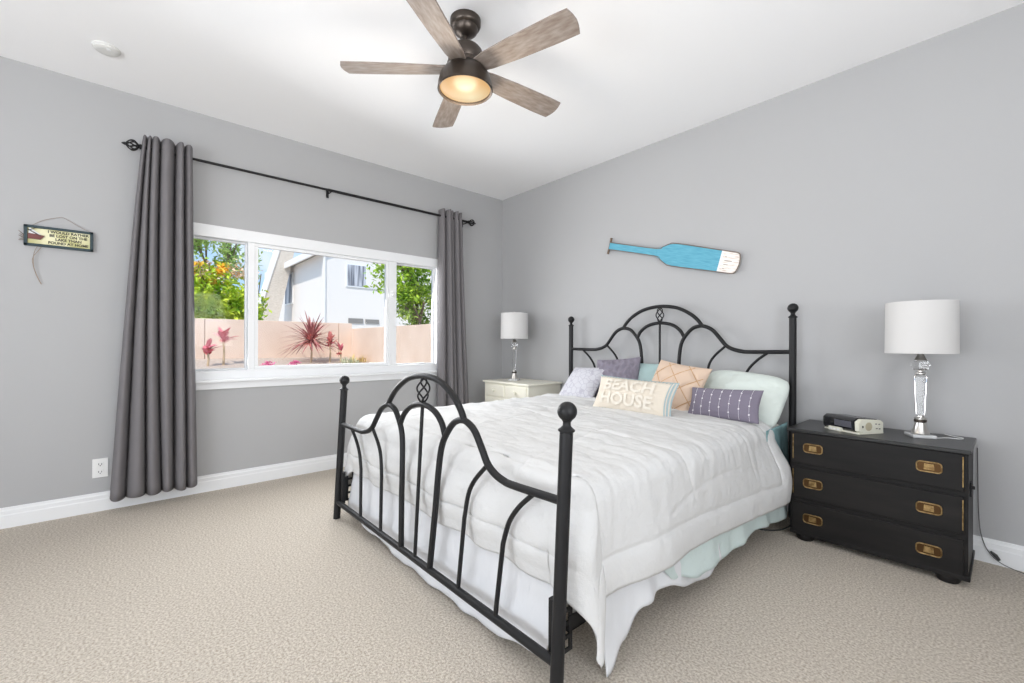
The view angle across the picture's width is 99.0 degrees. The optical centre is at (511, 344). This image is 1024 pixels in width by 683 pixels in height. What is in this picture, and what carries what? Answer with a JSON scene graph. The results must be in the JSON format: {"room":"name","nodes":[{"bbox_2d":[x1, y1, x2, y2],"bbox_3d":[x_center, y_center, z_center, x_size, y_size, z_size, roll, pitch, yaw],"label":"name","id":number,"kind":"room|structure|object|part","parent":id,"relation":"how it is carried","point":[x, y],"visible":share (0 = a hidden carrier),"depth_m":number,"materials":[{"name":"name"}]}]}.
{"room":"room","nodes":[
{"label":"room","id":0,"kind":"room"},
{"bbox_2d":[0,56,502,507],"bbox_3d":[-2.434,-0.293,3.044,6.350,2.708,0.150,0,0,-41],"label":"wall","id":1,"kind":"structure","parent":0,"point":[63,154],"depth_m":2.84,"materials":[{"name":"grey paint"}]},
{"bbox_2d":[18,217,92,283],"bbox_3d":[-2.749,-0.565,2.643,0.313,0.419,0.029,0,0,-41],"label":"hanging sign","id":2,"kind":"object","parent":1,"relation":"attached to","point":[34,235],"visible":1,"depth_m":2.64,"materials":[{"name":"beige wood"}]},
{"bbox_3d":[-2.815,-0.473,2.593,0.008,0.235,0.045,0,0,44],"label":"tail cord","id":3,"kind":"part","parent":2,"relation":"part of","materials":[{"name":"beige fabric"}]},
{"bbox_3d":[-2.745,-0.641,2.653,0.294,0.122,0.016,0,0,-41],"label":"frame","id":4,"kind":"part","parent":2,"relation":"part of","materials":[{"name":"grey wood"}]},
{"bbox_3d":[-2.748,-0.641,2.656,0.270,0.098,0.008,0,0,-41],"label":"panel","id":5,"kind":"part","parent":2,"relation":"part of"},
{"bbox_2d":[92,458,107,477],"bbox_3d":[-2.618,0.788,2.780,0.074,0.120,0.010,0,0,-41],"label":"wall outlet","id":6,"kind":"object","parent":1,"relation":"attached to","point":[99,466],"visible":1,"depth_m":2.78,"materials":[{"name":"white plastic"}]},
{"bbox_2d":[97,462,103,466],"bbox_3d":[-2.616,0.764,2.778,0.034,0.028,0.004,0,0,-41],"label":"socket","id":7,"kind":"object","parent":6,"relation":"attached to","point":[99,464],"depth_m":2.78,"materials":[{"name":"grey plastic"}]},
{"bbox_2d":[97,469,103,473],"bbox_3d":[-2.617,0.812,2.778,0.034,0.028,0.004,0,0,-41],"label":"socket","id":8,"kind":"object","parent":6,"relation":"attached to","point":[99,471],"depth_m":2.78,"materials":[{"name":"grey plastic"}]},
{"bbox_2d":[0,453,346,528],"bbox_3d":[-2.440,1.002,2.932,6.200,0.117,0.016,0,0,-41],"label":"baseboard","id":9,"kind":"structure","parent":1,"relation":"attached to","point":[19,515],"depth_m":2.94,"materials":[{"name":"white paint"}]},
{"bbox_2d":[121,139,475,226],"bbox_3d":[-1.451,-1.275,3.722,2.795,0.075,0.125,0,0,-41],"label":"curtain rod","id":10,"kind":"object","parent":1,"relation":"attached to","point":[138,146],"visible":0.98,"depth_m":3.50,"materials":[{"name":"black metal"}]},
{"bbox_2d":[110,135,196,501],"bbox_3d":[-2.339,-0.187,2.878,0.453,2.339,0.104,0,0,-41],"label":"curtain","id":11,"kind":"object","parent":10,"relation":"hanging from","point":[155,450],"visible":1,"depth_m":2.87,"materials":[{"name":"grey fabric"}]},
{"bbox_2d":[437,208,468,406],"bbox_3d":[-0.566,-0.171,4.440,0.403,2.346,0.097,0,0,-41],"label":"curtain","id":12,"kind":"object","parent":10,"relation":"hanging from","point":[451,325],"visible":0.72,"depth_m":4.38,"materials":[{"name":"grey fabric"}]},
{"bbox_2d":[193,222,437,379],"bbox_3d":[-1.555,-0.299,3.779,2.200,1.125,0.108,0,0,-41],"label":"window","id":13,"kind":"structure","parent":1,"relation":"in","point":[252,240],"depth_m":3.61,"materials":[{"name":"white plastic"}]},
{"bbox_3d":[-2.198,-0.292,3.238,0.400,0.970,0.030,0,0,-41],"label":"sash","id":14,"kind":"part","parent":13,"relation":"part of","materials":[{"name":"white plastic"}]},
{"bbox_3d":[-1.577,-0.289,3.734,1.100,0.970,0.030,0,0,-41],"label":"sash","id":15,"kind":"part","parent":13,"relation":"part of","materials":[{"name":"white plastic"}]},
{"bbox_3d":[-0.969,-0.287,4.320,0.435,0.970,0.030,0,0,-41],"label":"sash","id":16,"kind":"part","parent":13,"relation":"part of","materials":[{"name":"white plastic"}]},
{"bbox_2d":[196,370,436,389],"bbox_3d":[-1.522,0.306,3.738,2.240,0.050,0.020,0,0,-41],"label":"trim","id":17,"kind":"structure","parent":1,"relation":"attached to","point":[245,384],"depth_m":3.50,"materials":[{"name":"white paint"}]},
{"bbox_2d":[0,467,1023,682],"bbox_3d":[-0.729,1.097,0.986,6.500,0.060,5.500,0,0,-41],"label":"floor","id":18,"kind":"structure","parent":0,"point":[259,582],"depth_m":1.74,"materials":[{"name":"beige carpet"}]},
{"bbox_2d":[483,378,561,401],"bbox_3d":[0.085,0.719,4.368,0.488,0.703,0.684,0,0,-41],"label":"nightstand","id":19,"kind":"object","parent":18,"relation":"on","point":[495,389],"visible":0.31,"depth_m":4.21,"materials":[{"name":"beige paint"}]},
{"bbox_3d":[-0.061,0.632,4.240,0.032,0.205,0.604,0,0,-41],"label":"drawer","id":20,"kind":"part","parent":19,"relation":"part of","materials":[{"name":"beige paint"}]},
{"bbox_3d":[-0.164,0.458,4.357,0.032,0.113,0.290,0,0,-41],"label":"drawer","id":21,"kind":"part","parent":19,"relation":"part of","materials":[{"name":"beige paint"}]},
{"bbox_2d":[501,312,527,380],"bbox_3d":[0.023,0.020,4.421,0.278,0.694,0.278,0,0,20],"label":"table lamp","id":22,"kind":"object","parent":19,"relation":"on","point":[514,325],"visible":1,"depth_m":4.31,"materials":[{"name":"white fabric"}]},
{"bbox_3d":[0.022,0.305,4.421,0.072,0.091,0.072,0,0,20],"label":"stem","id":23,"kind":"part","parent":22,"relation":"part of","materials":[{"name":"silver metal"}]},
{"bbox_3d":[0.024,-0.183,4.421,0.278,0.258,0.278,0,0,20],"label":"lamp shade","id":24,"kind":"part","parent":22,"relation":"part of","materials":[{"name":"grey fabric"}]},
{"bbox_3d":[0.043,0.459,4.122,0.032,0.113,0.290,0,0,-41],"label":"drawer","id":25,"kind":"part","parent":19,"relation":"part of","materials":[{"name":"beige paint"}]},
{"bbox_2d":[333,303,798,682],"bbox_3d":[0.349,0.388,2.691,2.222,1.394,1.914,0,0,-41],"label":"bed","id":26,"kind":"object","parent":18,"relation":"on","point":[554,656],"visible":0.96,"depth_m":1.82,"materials":[{"name":"black metal"}]},
{"bbox_3d":[-1.051,0.637,2.694,0.096,0.886,0.060,0,0,-41],"label":"post","id":27,"kind":"part","parent":26,"relation":"part of","materials":[{"name":"black metal"}]},
{"bbox_2d":[416,378,430,402],"bbox_3d":[-0.401,0.208,1.972,0.062,0.127,0.062,0,0,-41],"label":"basket","id":28,"kind":"object","parent":26,"relation":"on","point":[421,379],"depth_m":1.96,"materials":[{"name":"black metal"}]},
{"bbox_3d":[-0.450,0.557,1.999,0.071,0.854,1.838,0,0,-41],"label":"footboard","id":29,"kind":"part","parent":26,"relation":"part of","materials":[{"name":"black metal"}]},
{"bbox_2d":[348,472,552,651],"bbox_3d":[-0.422,0.884,2.034,0.063,0.352,1.721,0,0,-41],"label":"bed skirt","id":30,"kind":"object","parent":26,"relation":"hanging from","point":[524,598],"visible":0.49,"depth_m":1.75,"materials":[{"name":"white fabric"}]},
{"bbox_3d":[0.151,0.616,1.305,0.096,0.886,0.060,0,0,-41],"label":"post","id":31,"kind":"part","parent":26,"relation":"part of","materials":[{"name":"black metal"}]},
{"bbox_3d":[0.550,0.407,4.078,0.060,1.331,0.060,0,0,-41],"label":"post","id":32,"kind":"part","parent":26,"relation":"part of","materials":[{"name":"black metal"}]},
{"bbox_3d":[0.931,0.884,2.056,2.035,0.050,0.036,0,0,-41],"label":"rail","id":33,"kind":"part","parent":26,"relation":"part of","materials":[{"name":"black metal"}]},
{"bbox_2d":[655,308,663,321],"bbox_3d":[1.150,-0.228,3.398,0.062,0.127,0.062,0,0,-41],"label":"basket","id":34,"kind":"object","parent":26,"relation":"on","point":[658,320],"depth_m":3.39,"materials":[{"name":"black metal"}]},
{"bbox_2d":[604,545,721,676],"bbox_3d":[0.608,0.866,1.693,0.861,0.388,0.051,0,0,-42],"label":"valance","id":35,"kind":"object","parent":26,"relation":"hanging from","point":[622,606],"visible":0.25,"depth_m":1.50,"materials":[{"name":"white fabric"}]},
{"bbox_3d":[1.148,0.242,3.398,0.029,1.095,1.810,0,0,-41],"label":"headboard","id":36,"kind":"part","parent":26,"relation":"part of","materials":[{"name":"black metal"}]},
{"bbox_2d":[664,505,787,579],"bbox_3d":[1.077,0.822,2.098,1.421,0.336,0.058,0,0,-41],"label":"sheet","id":37,"kind":"object","parent":26,"relation":"hanging from","point":[702,559],"visible":0.18,"depth_m":1.96,"materials":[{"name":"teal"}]},
{"bbox_3d":[1.745,0.411,2.719,0.060,1.331,0.060,0,0,-41],"label":"post","id":38,"kind":"part","parent":26,"relation":"part of","materials":[{"name":"black metal"}]},
{"bbox_3d":[0.372,0.801,2.726,1.980,0.200,1.750,0,0,-41],"label":"box spring","id":39,"kind":"object","parent":26,"relation":"on","visible":0},
{"bbox_3d":[0.369,0.589,2.723,1.990,0.220,1.770,0,0,-41],"label":"mattress","id":40,"kind":"object","parent":39,"relation":"on","visible":0},
{"bbox_2d":[344,393,791,668],"bbox_3d":[0.216,0.711,2.604,1.783,0.603,2.047,0,0,-41],"label":"comforter","id":41,"kind":"object","parent":40,"relation":"on","point":[648,490],"visible":0.84,"depth_m":1.82,"materials":[{"name":"white fabric"}]},
{"bbox_2d":[559,367,603,397],"bbox_3d":[0.584,0.320,3.607,0.245,0.254,0.360,0,0,-42],"label":"cushion","id":42,"kind":"object","parent":41,"relation":"on","point":[584,382],"visible":0.84,"depth_m":3.53,"materials":[{"name":"white fabric"}]},
{"bbox_2d":[593,375,679,415],"bbox_3d":[0.774,0.334,2.797,0.152,0.239,0.575,0,0,-42],"label":"lumbar pillow","id":43,"kind":"object","parent":41,"relation":"on","point":[642,396],"visible":0.92,"depth_m":2.72,"materials":[{"name":"beige fabric"}]},
{"bbox_2d":[652,360,711,410],"bbox_3d":[1.097,0.302,2.956,0.222,0.381,0.431,0,0,-32],"label":"cushion","id":44,"kind":"object","parent":41,"relation":"on","point":[688,377],"visible":0.52,"depth_m":2.85,"materials":[{"name":"beige fabric"}]},
{"bbox_2d":[688,387,763,423],"bbox_3d":[1.257,0.359,2.604,0.138,0.193,0.429,0,0,-38],"label":"lumbar pillow","id":45,"kind":"object","parent":41,"relation":"on","point":[736,405],"visible":0.93,"depth_m":2.54,"materials":[{"name":"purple fabric"}]},
{"bbox_2d":[594,357,640,397],"bbox_3d":[0.840,0.288,3.506,0.420,0.380,0.220,0,0,40],"label":"cushion","id":46,"kind":"object","parent":40,"relation":"on","point":[629,368],"visible":0.44,"depth_m":3.43,"materials":[{"name":"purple fabric"}]},
{"bbox_2d":[638,363,658,380],"bbox_3d":[1.020,0.339,3.414,0.550,0.372,0.174,0,0,45],"label":"sleeping pillow","id":47,"kind":"object","parent":40,"relation":"on","point":[647,371],"visible":0.09,"depth_m":3.35,"materials":[{"name":"teal fabric"}]},
{"bbox_2d":[704,370,788,427],"bbox_3d":[1.445,0.346,2.782,0.273,0.342,0.534,0,0,-33],"label":"sleeping pillow","id":48,"kind":"object","parent":40,"relation":"on","point":[776,390],"visible":0.47,"depth_m":2.65,"materials":[{"name":"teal fabric"}]},
{"bbox_2d":[766,422,788,462],"bbox_3d":[1.560,0.669,2.546,0.417,0.375,0.039,0,0,-44],"label":"fitted sheet","id":49,"kind":"object","parent":40,"relation":"hanging from","point":[780,432],"visible":0.38,"depth_m":2.62,"materials":[{"name":"teal fabric"}]},
{"bbox_2d":[759,525,789,530],"bbox_3d":[1.557,1.050,2.616,0.388,0.055,0.254,0,0,16],"label":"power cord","id":50,"kind":"object","parent":18,"relation":"on","point":[789,525],"visible":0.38,"depth_m":2.52,"materials":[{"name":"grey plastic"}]},
{"bbox_2d":[787,419,975,583],"bbox_3d":[1.928,0.772,2.311,0.418,0.610,0.721,0,0,-41],"label":"dresser","id":51,"kind":"object","parent":18,"relation":"on","point":[893,495],"visible":1,"depth_m":2.13,"materials":[{"name":"black paint"}]},
{"bbox_3d":[1.620,0.947,2.357,0.001,0.046,0.085,0,0,-41],"label":"pull plate","id":52,"kind":"part","parent":51,"relation":"part of","materials":[{"name":"gold metal"}]},
{"bbox_3d":[1.621,0.756,2.357,0.001,0.046,0.085,0,0,-41],"label":"pull plate","id":53,"kind":"part","parent":51,"relation":"part of","materials":[{"name":"gold metal"}]},
{"bbox_3d":[1.622,0.565,2.357,0.001,0.046,0.085,0,0,-41],"label":"pull plate","id":54,"kind":"part","parent":51,"relation":"part of","materials":[{"name":"gold metal"}]},
{"bbox_3d":[1.619,0.947,2.356,0.006,0.051,0.091,0,0,-41],"label":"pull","id":55,"kind":"part","parent":51,"relation":"part of","materials":[{"name":"gold metal"}]},
{"bbox_3d":[1.620,0.756,2.356,0.006,0.051,0.091,0,0,-41],"label":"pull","id":56,"kind":"part","parent":51,"relation":"part of","materials":[{"name":"gold metal"}]},
{"bbox_3d":[1.621,0.565,2.356,0.006,0.051,0.091,0,0,-41],"label":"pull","id":57,"kind":"part","parent":51,"relation":"part of","materials":[{"name":"gold metal"}]},
{"bbox_2d":[823,413,882,434],"bbox_3d":[1.833,0.426,2.357,0.181,0.082,0.199,0,0,-14],"label":"clock radio","id":58,"kind":"object","parent":51,"relation":"on","point":[858,425],"visible":1,"depth_m":2.29,"materials":[{"name":"black plastic"}]},
{"bbox_3d":[1.858,0.426,2.275,0.172,0.075,0.022,0,0,-14],"label":"panel","id":59,"kind":"part","parent":58,"relation":"part of","materials":[{"name":"beige plastic"}]},
{"bbox_3d":[1.786,0.952,2.188,0.026,0.167,0.664,0,0,-41],"label":"drawer","id":60,"kind":"part","parent":51,"relation":"part of","materials":[{"name":"black paint"}]},
{"bbox_3d":[1.787,0.760,2.188,0.026,0.167,0.664,0,0,-41],"label":"drawer","id":61,"kind":"part","parent":51,"relation":"part of","materials":[{"name":"black paint"}]},
{"bbox_3d":[1.788,0.570,2.188,0.026,0.167,0.664,0,0,-41],"label":"drawer","id":62,"kind":"part","parent":51,"relation":"part of","materials":[{"name":"black paint"}]},
{"bbox_2d":[884,299,959,438],"bbox_3d":[2.060,0.121,2.203,0.278,0.694,0.278,0,0,20],"label":"table lamp","id":63,"kind":"object","parent":51,"relation":"on","point":[920,327],"visible":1,"depth_m":2.12,"materials":[{"name":"white fabric"}]},
{"bbox_3d":[2.058,0.406,2.203,0.072,0.091,0.072,0,0,20],"label":"stem","id":64,"kind":"part","parent":63,"relation":"part of","materials":[{"name":"silver metal"}]},
{"bbox_3d":[2.060,-0.082,2.203,0.278,0.258,0.278,0,0,20],"label":"lamp shade","id":65,"kind":"part","parent":63,"relation":"part of","materials":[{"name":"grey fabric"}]},
{"bbox_3d":[1.920,0.948,2.014,0.006,0.051,0.091,0,0,-41],"label":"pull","id":66,"kind":"part","parent":51,"relation":"part of","materials":[{"name":"gold metal"}]},
{"bbox_3d":[1.921,0.949,2.015,0.001,0.046,0.085,0,0,-41],"label":"pull plate","id":67,"kind":"part","parent":51,"relation":"part of","materials":[{"name":"gold metal"}]},
{"bbox_3d":[1.921,0.757,2.014,0.006,0.051,0.091,0,0,-41],"label":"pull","id":68,"kind":"part","parent":51,"relation":"part of","materials":[{"name":"gold metal"}]},
{"bbox_3d":[1.921,0.757,2.015,0.001,0.046,0.085,0,0,-41],"label":"pull plate","id":69,"kind":"part","parent":51,"relation":"part of","materials":[{"name":"gold metal"}]},
{"bbox_3d":[1.922,0.567,2.015,0.001,0.046,0.085,0,0,-41],"label":"pull plate","id":70,"kind":"part","parent":51,"relation":"part of","materials":[{"name":"gold metal"}]},
{"bbox_3d":[1.921,0.566,2.014,0.006,0.051,0.091,0,0,-41],"label":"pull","id":71,"kind":"part","parent":51,"relation":"part of","materials":[{"name":"gold metal"}]},
{"bbox_2d":[942,434,963,438],"bbox_3d":[2.196,0.466,2.182,0.168,0.004,0.083,0,0,-36],"label":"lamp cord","id":72,"kind":"object","parent":51,"relation":"on","point":[945,434],"visible":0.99,"depth_m":2.17,"materials":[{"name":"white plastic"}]},
{"bbox_2d":[0,0,1023,199],"bbox_3d":[-0.778,-1.701,0.600,7.800,0.120,6.900,0,0,-41],"label":"ceiling","id":73,"kind":"structure","parent":0,"point":[637,74],"depth_m":2.53,"materials":[{"name":"white paint"}]},
{"bbox_2d":[92,41,120,56],"bbox_3d":[-2.255,-1.635,2.431,0.120,0.024,0.120,0,0,-41],"label":"smoke detector","id":74,"kind":"object","parent":73,"relation":"attached to","point":[104,48],"visible":1,"depth_m":2.41,"materials":[{"name":"white plastic"}]},
{"bbox_2d":[340,0,579,127],"bbox_3d":[-0.202,-1.456,2.231,1.163,0.365,1.190,0,0,-41],"label":"ceiling fan","id":75,"kind":"object","parent":73,"relation":"hanging from","point":[465,80],"visible":1,"depth_m":2.14,"materials":[{"name":"wood"}]},
{"bbox_3d":[-0.588,-1.387,2.201,0.535,0.009,0.132,0,12,-2],"label":"blade","id":76,"kind":"part","parent":75,"relation":"part of","materials":[{"name":"brown wood"}]},
{"bbox_3d":[-0.334,-1.386,1.874,0.132,0.009,0.535,13,3,16],"label":"blade","id":77,"kind":"part","parent":75,"relation":"part of","materials":[{"name":"brown wood"}]},
{"bbox_3d":[-0.356,-1.386,2.544,0.132,0.009,0.535,-13,4,-19],"label":"blade","id":78,"kind":"part","parent":75,"relation":"part of","materials":[{"name":"brown wood"}]},
{"bbox_3d":[-0.236,-1.341,2.213,0.278,0.125,0.278,0,0,-41],"label":"lamp shade","id":79,"kind":"part","parent":75,"relation":"part of","materials":[{"name":"beige glass"}]},
{"bbox_3d":[0.042,-1.385,2.429,0.535,0.009,0.132,0,-12,-38],"label":"blade","id":80,"kind":"part","parent":75,"relation":"part of","materials":[{"name":"brown wood"}]},
{"bbox_3d":[0.056,-1.385,2.015,0.535,0.009,0.132,0,-12,34],"label":"blade","id":81,"kind":"part","parent":75,"relation":"part of","materials":[{"name":"brown wood"}]},
{"bbox_2d":[502,3,1023,545],"bbox_3d":[1.661,-0.278,3.083,0.150,2.708,5.200,0,0,-41],"label":"wall","id":82,"kind":"structure","parent":0,"point":[897,176],"depth_m":2.65,"materials":[{"name":"grey paint"}]},
{"bbox_2d":[607,238,740,273],"bbox_3d":[1.213,-0.712,3.445,0.026,0.439,1.128,0,0,-41],"label":"oar","id":83,"kind":"object","parent":82,"relation":"attached to","point":[679,255],"visible":1,"depth_m":3.28,"materials":[{"name":"teal paint"}]},
{"bbox_3d":[1.323,-0.665,3.321,0.020,0.171,0.537,0,16,-41],"label":"blade","id":84,"kind":"part","parent":83,"relation":"part of","materials":[{"name":"teal paint"}]},
{"bbox_2d":[786,504,1023,571],"bbox_3d":[1.593,1.018,3.028,0.016,0.117,5.200,0,0,-41],"label":"baseboard","id":85,"kind":"structure","parent":82,"relation":"attached to","point":[1011,555],"depth_m":2.13,"materials":[{"name":"white paint"}]},
{"bbox_2d":[977,448,1023,573],"bbox_3d":[2.394,0.798,2.058,0.018,0.557,0.295,0,0,-26],"label":"power cord","id":86,"kind":"object","parent":82,"relation":"attached to","point":[998,559],"visible":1,"depth_m":2.17,"materials":[{"name":"grey plastic"}]},
{"label":"outside","id":87,"kind":"structure","parent":0,"visible":0},
{"bbox_3d":[-13.377,1.148,20.060,50.000,0.060,39.850,0,0,-41],"label":"ground","id":88,"kind":"structure","parent":87,"visible":0},
{"bbox_2d":[194,238,243,285],"bbox_3d":[-8.781,-1.466,12.482,2.326,5.208,1.876,0,0,1],"label":"tree","id":89,"kind":"object","parent":88,"relation":"on","point":[230,255],"visible":0.32,"depth_m":12.46,"materials":[{"name":"green plant"}]},
{"bbox_2d":[194,257,271,319],"bbox_3d":[-7.165,-0.415,9.865,2.170,3.125,2.940,0,0,44],"label":"flowering bush","id":90,"kind":"object","parent":88,"relation":"on","point":[210,302],"visible":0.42,"depth_m":9.87,"materials":[{"name":"green plant"}]},
{"bbox_2d":[258,249,266,318],"bbox_3d":[-7.388,-0.906,12.616,1.062,4.096,0.601,0,0,37],"label":"slender tree","id":91,"kind":"object","parent":88,"relation":"on","point":[259,260],"visible":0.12,"depth_m":12.65,"materials":[{"name":"green plant"}]},
{"bbox_2d":[195,318,351,358],"bbox_3d":[-6.802,0.321,7.894,7.800,1.645,0.200,0,0,-41],"label":"wall","id":92,"kind":"structure","parent":88,"relation":"on","point":[270,333],"depth_m":9.26,"materials":[{"name":"pink paint"}]},
{"bbox_2d":[195,357,369,368],"bbox_3d":[-6.308,0.715,7.331,7.800,0.860,1.300,0,0,-41],"label":"garden bed","id":93,"kind":"object","parent":88,"relation":"on","point":[229,362],"visible":0.09,"depth_m":8.69,"materials":[{"name":"soil"}]},
{"bbox_2d":[201,338,220,365],"bbox_3d":[-5.356,0.152,7.761,0.296,0.518,0.363,0,0,37],"label":"leaf plant","id":94,"kind":"object","parent":93,"relation":"on","point":[207,350],"visible":0.99,"depth_m":7.72,"materials":[{"name":"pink plant"}]},
{"bbox_3d":[-5.381,0.259,7.740,0.048,0.303,0.041,0,0,-19],"label":"stem","id":95,"kind":"part","parent":94,"relation":"part of","materials":[{"name":"beige plant"}]},
{"bbox_2d":[213,326,236,364],"bbox_3d":[-5.212,0.044,8.004,0.421,0.733,0.464,0,0,-41],"label":"leaf plant","id":96,"kind":"object","parent":93,"relation":"on","point":[223,334],"visible":1,"depth_m":7.92,"materials":[{"name":"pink plant"}]},
{"bbox_3d":[-5.234,0.150,7.935,0.048,0.522,0.041,0,0,26],"label":"stem","id":97,"kind":"part","parent":96,"relation":"part of","materials":[{"name":"beige"}]},
{"bbox_2d":[259,361,276,365],"bbox_3d":[-4.550,0.376,8.143,0.201,0.142,0.239,0,0,16],"label":"plant","id":98,"kind":"object","parent":93,"relation":"on","point":[267,362],"visible":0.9,"depth_m":8.12,"materials":[{"name":"pink plant"}]},
{"bbox_2d":[287,360,301,364],"bbox_3d":[-4.217,0.372,8.451,0.276,0.129,0.171,0,0,-41],"label":"plant","id":99,"kind":"object","parent":93,"relation":"on","point":[295,362],"visible":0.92,"depth_m":8.43,"materials":[{"name":"pink plant"}]},
{"bbox_2d":[278,312,336,361],"bbox_3d":[-4.172,-0.153,9.038,1.346,1.076,1.384,0,0,-41],"label":"cordyline","id":100,"kind":"object","parent":93,"relation":"on","point":[311,334],"visible":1,"depth_m":8.94,"materials":[{"name":"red plant"}]},
{"bbox_2d":[325,331,337,361],"bbox_3d":[-3.865,0.065,9.276,0.331,0.683,0.221,0,0,22],"label":"leaf plant","id":101,"kind":"object","parent":93,"relation":"on","point":[330,335],"visible":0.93,"depth_m":9.22,"materials":[{"name":"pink plant"}]},
{"bbox_3d":[-3.840,0.185,9.227,0.048,0.442,0.041,0,0,26],"label":"stem","id":102,"kind":"part","parent":101,"relation":"part of","materials":[{"name":"beige plant"}]},
{"bbox_2d":[333,342,342,360],"bbox_3d":[-3.725,0.157,9.359,0.252,0.501,0.171,0,0,-41],"label":"leaf plant","id":103,"kind":"object","parent":93,"relation":"on","point":[338,345],"visible":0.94,"depth_m":9.36,"materials":[{"name":"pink plant"}]},
{"bbox_2d":[336,356,358,363],"bbox_3d":[-3.432,0.318,9.210,0.717,0.197,0.441,0,0,-41],"label":"plant","id":104,"kind":"object","parent":93,"relation":"on","point":[346,358],"visible":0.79,"depth_m":9.13,"materials":[{"name":"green plant"}]},
{"bbox_2d":[347,355,367,361],"bbox_3d":[-3.317,0.297,9.448,0.560,0.200,0.483,0,0,-28],"label":"plant","id":105,"kind":"object","parent":93,"relation":"on","point":[353,356],"visible":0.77,"depth_m":9.46,"materials":[{"name":"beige plant"}]},
{"bbox_2d":[258,250,431,328],"bbox_3d":[-8.948,-2.665,26.239,11.510,7.600,9.300,0,0,-41],"label":"house","id":106,"kind":"structure","parent":88,"relation":"on","point":[331,287],"depth_m":21.86,"materials":[{"name":"white paint"}]},
{"bbox_3d":[-12.592,-3.089,24.630,0.030,1.580,1.300,0,0,-41],"label":"pane","id":107,"kind":"part","parent":106,"relation":"part of","materials":[{"name":"glass"}]},
{"bbox_2d":[348,318,362,322],"bbox_3d":[-7.673,-1.145,21.473,0.720,0.230,0.050,0,0,-41],"label":"vent","id":108,"kind":"object","parent":106,"relation":"attached to","point":[350,320],"depth_m":21.44,"materials":[{"name":"grey metal"}]},
{"bbox_3d":[-7.628,-3.355,21.455,0.890,1.010,0.025,0,0,-41],"label":"pane","id":109,"kind":"part","parent":106,"relation":"part of","materials":[{"name":"white glass"}]},
{"bbox_2d":[365,319,378,323],"bbox_3d":[-7.042,-1.133,22.028,0.700,0.210,0.050,0,0,-41],"label":"vent","id":110,"kind":"object","parent":106,"relation":"attached to","point":[367,321],"depth_m":21.99,"materials":[{"name":"grey metal"}]},
{"bbox_3d":[-6.933,-3.352,22.066,0.840,1.010,0.025,0,0,-41],"label":"pane","id":111,"kind":"part","parent":106,"relation":"part of","materials":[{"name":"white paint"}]},
{"bbox_2d":[352,324,430,362],"bbox_3d":[-2.313,0.401,8.847,0.200,1.520,4.300,0,0,-41],"label":"wall","id":112,"kind":"structure","parent":88,"relation":"on","point":[413,342],"depth_m":8.57,"materials":[{"name":"pink paint"}]},
{"bbox_2d":[363,263,431,324],"bbox_3d":[-2.598,-1.066,12.539,2.912,4.474,4.156,0,0,-9],"label":"tree","id":113,"kind":"object","parent":88,"relation":"on","point":[412,294],"visible":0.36,"depth_m":11.42,"materials":[{"name":"green plant"}]}
]}

